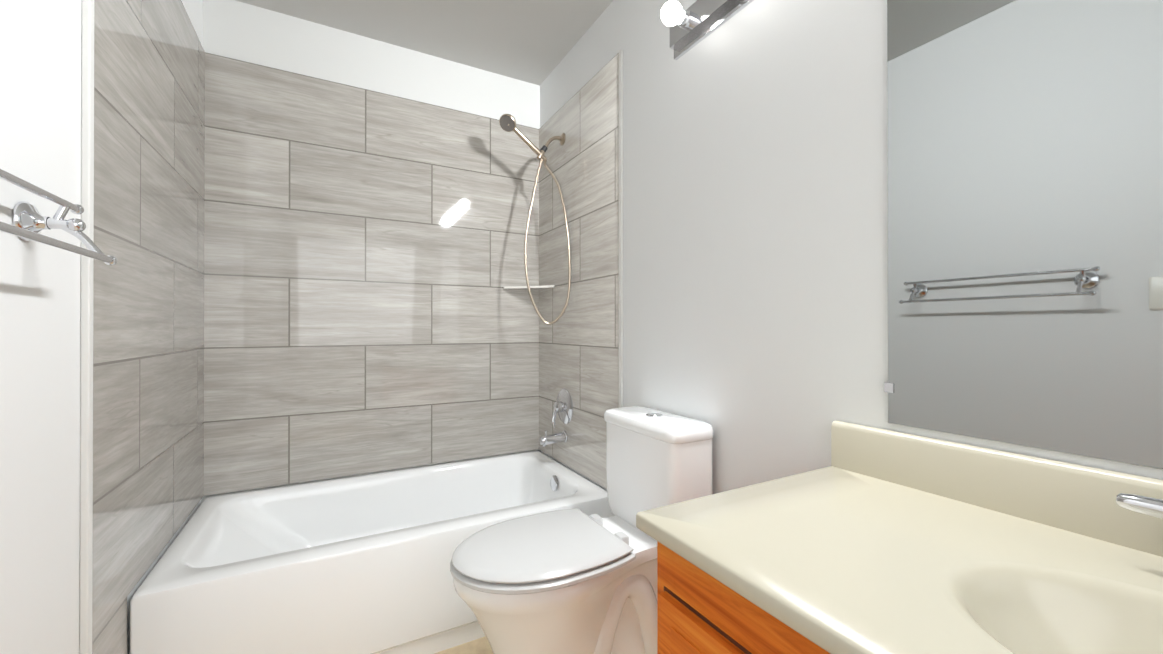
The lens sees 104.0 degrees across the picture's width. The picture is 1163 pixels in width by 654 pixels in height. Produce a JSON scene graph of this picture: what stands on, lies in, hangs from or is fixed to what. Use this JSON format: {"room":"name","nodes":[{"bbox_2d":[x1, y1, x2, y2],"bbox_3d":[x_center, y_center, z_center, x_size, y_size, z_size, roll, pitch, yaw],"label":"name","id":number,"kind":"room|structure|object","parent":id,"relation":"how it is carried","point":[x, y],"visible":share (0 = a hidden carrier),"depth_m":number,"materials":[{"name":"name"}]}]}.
{"room":"bathroom","nodes":[
{"label":"bathroom","id":0,"kind":"room"},
{"bbox_2d":[0,0,202,653],"bbox_3d":[-0.709,-0.143,0.214,0.100,2.500,3.935,0,0,-29],"label":"wall","id":1,"kind":"structure","parent":0,"point":[40,147],"depth_m":0.84,"materials":[{"name":"white paint"}]},
{"bbox_2d":[0,169,116,264],"bbox_3d":[-0.784,-0.174,0.567,0.106,0.111,0.658,0,0,-29],"label":"towel rail","id":2,"kind":"object","parent":1,"relation":"attached to","point":[30,222],"visible":1,"depth_m":0.78,"materials":[{"name":"silver metal"}]},
{"bbox_2d":[79,0,93,653],"bbox_3d":[-1.065,-0.013,0.978,0.014,2.245,0.022,0,0,-29],"label":"trim","id":3,"kind":"structure","parent":1,"relation":"attached to","point":[86,372],"depth_m":0.97,"materials":[{"name":"white paint"}]},
{"bbox_2d":[92,0,204,653],"bbox_3d":[-1.314,-0.012,1.427,0.010,2.245,1.005,0,0,-29],"label":"wall tile","id":4,"kind":"structure","parent":1,"relation":"attached to","point":[148,286],"depth_m":1.27,"materials":[{"name":"grey tile"}]},
{"bbox_2d":[201,0,539,502],"bbox_3d":[-0.927,-0.137,2.283,1.515,2.500,0.100,0,0,-29],"label":"wall","id":5,"kind":"structure","parent":0,"point":[237,30],"depth_m":2.15,"materials":[{"name":"white paint"}]},
{"bbox_2d":[204,52,538,495],"bbox_3d":[-0.900,-0.218,2.236,1.515,1.827,0.010,0,0,-29],"label":"wall tile","id":6,"kind":"structure","parent":5,"relation":"attached to","point":[365,311],"depth_m":2.14,"materials":[{"name":"grey tile"}]},
{"bbox_2d":[236,0,612,85],"bbox_3d":[-0.001,-1.442,0.608,1.715,0.100,3.935,0,0,-29],"label":"ceiling","id":7,"kind":"structure","parent":0,"point":[532,41],"depth_m":2.09,"materials":[{"name":"grey paint"}]},
{"bbox_2d":[434,636,492,653],"bbox_3d":[-0.001,1.158,0.600,1.715,0.100,3.935,0,0,-29],"label":"floor","id":8,"kind":"structure","parent":0,"point":[480,646],"depth_m":1.57,"materials":[{"name":"tile"}]},
{"bbox_2d":[130,451,613,653],"bbox_3d":[-0.704,0.904,1.876,1.489,0.415,0.797,0,0,-29],"label":"bathtub","id":9,"kind":"object","parent":8,"relation":"on","point":[356,565],"visible":0.79,"depth_m":1.51,"materials":[{"name":"white ceramic"}]},
{"bbox_2d":[450,406,712,653],"bbox_3d":[-0.011,0.699,1.370,0.753,0.822,0.406,0,0,-29],"label":"toilet","id":10,"kind":"object","parent":8,"relation":"on","point":[571,581],"visible":0.94,"depth_m":1.31,"materials":[{"name":"white ceramic"}]},
{"bbox_2d":[636,421,1162,653],"bbox_3d":[0.644,0.657,0.395,0.580,0.900,1.229,0,0,-29],"label":"bathroom vanity","id":11,"kind":"object","parent":8,"relation":"on","point":[872,540],"visible":0.98,"depth_m":0.66,"materials":[{"name":"beige stone"}]},
{"bbox_2d":[1116,493,1162,518],"bbox_3d":[0.783,0.265,0.472,0.152,0.115,0.313,0,0,-29],"label":"faucet","id":12,"kind":"object","parent":11,"relation":"on","point":[1149,506],"depth_m":0.60,"materials":[{"name":"silver metal"}]},
{"bbox_2d":[540,0,1162,493],"bbox_3d":[0.706,-0.141,0.994,0.100,2.500,3.935,0,0,-29],"label":"wall","id":13,"kind":"structure","parent":0,"point":[756,234],"depth_m":1.27,"materials":[{"name":"white paint"}]},
{"bbox_2d":[504,285,553,289],"bbox_3d":[-0.285,-0.215,2.448,0.210,0.012,0.210,0,0,-29],"label":"corner shelf","id":14,"kind":"object","parent":13,"relation":"attached to","point":[531,287],"visible":0.9,"depth_m":2.46,"materials":[{"name":"grey ceramic"}]},
{"bbox_2d":[539,53,618,488],"bbox_3d":[-0.040,-0.009,2.232,0.010,2.245,0.825,0,0,-29],"label":"wall tile","id":15,"kind":"structure","parent":13,"relation":"attached to","point":[579,350],"depth_m":2.14,"materials":[{"name":"grey tile"}]},
{"bbox_2d":[499,114,572,446],"bbox_3d":[-0.231,-0.211,2.217,0.342,1.597,0.178,0,0,-29],"label":"shower head","id":16,"kind":"object","parent":15,"relation":"attached to","point":[563,406],"depth_m":2.24,"materials":[{"name":"silver metal"}]},
{"bbox_2d":[619,50,622,407],"bbox_3d":[0.162,-0.011,1.862,0.014,2.245,0.018,0,0,-29],"label":"trim","id":17,"kind":"structure","parent":13,"relation":"attached to","point":[620,228],"depth_m":1.86,"materials":[{"name":"white"}]},
{"bbox_2d":[661,0,753,59],"bbox_3d":[0.476,-0.990,1.161,0.140,0.132,0.864,0,0,-29],"label":"sconce","id":18,"kind":"object","parent":13,"relation":"attached to","point":[694,24],"visible":1,"depth_m":1.43,"materials":[{"name":"silver metal"}]},
{"bbox_2d":[884,0,1162,468],"bbox_3d":[0.892,-0.339,0.539,0.009,1.107,0.998,0,0,-29],"label":"mirror","id":19,"kind":"object","parent":13,"relation":"attached to","point":[1025,222],"visible":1,"depth_m":0.77,"materials":[{"name":"clear glass"}]}
]}

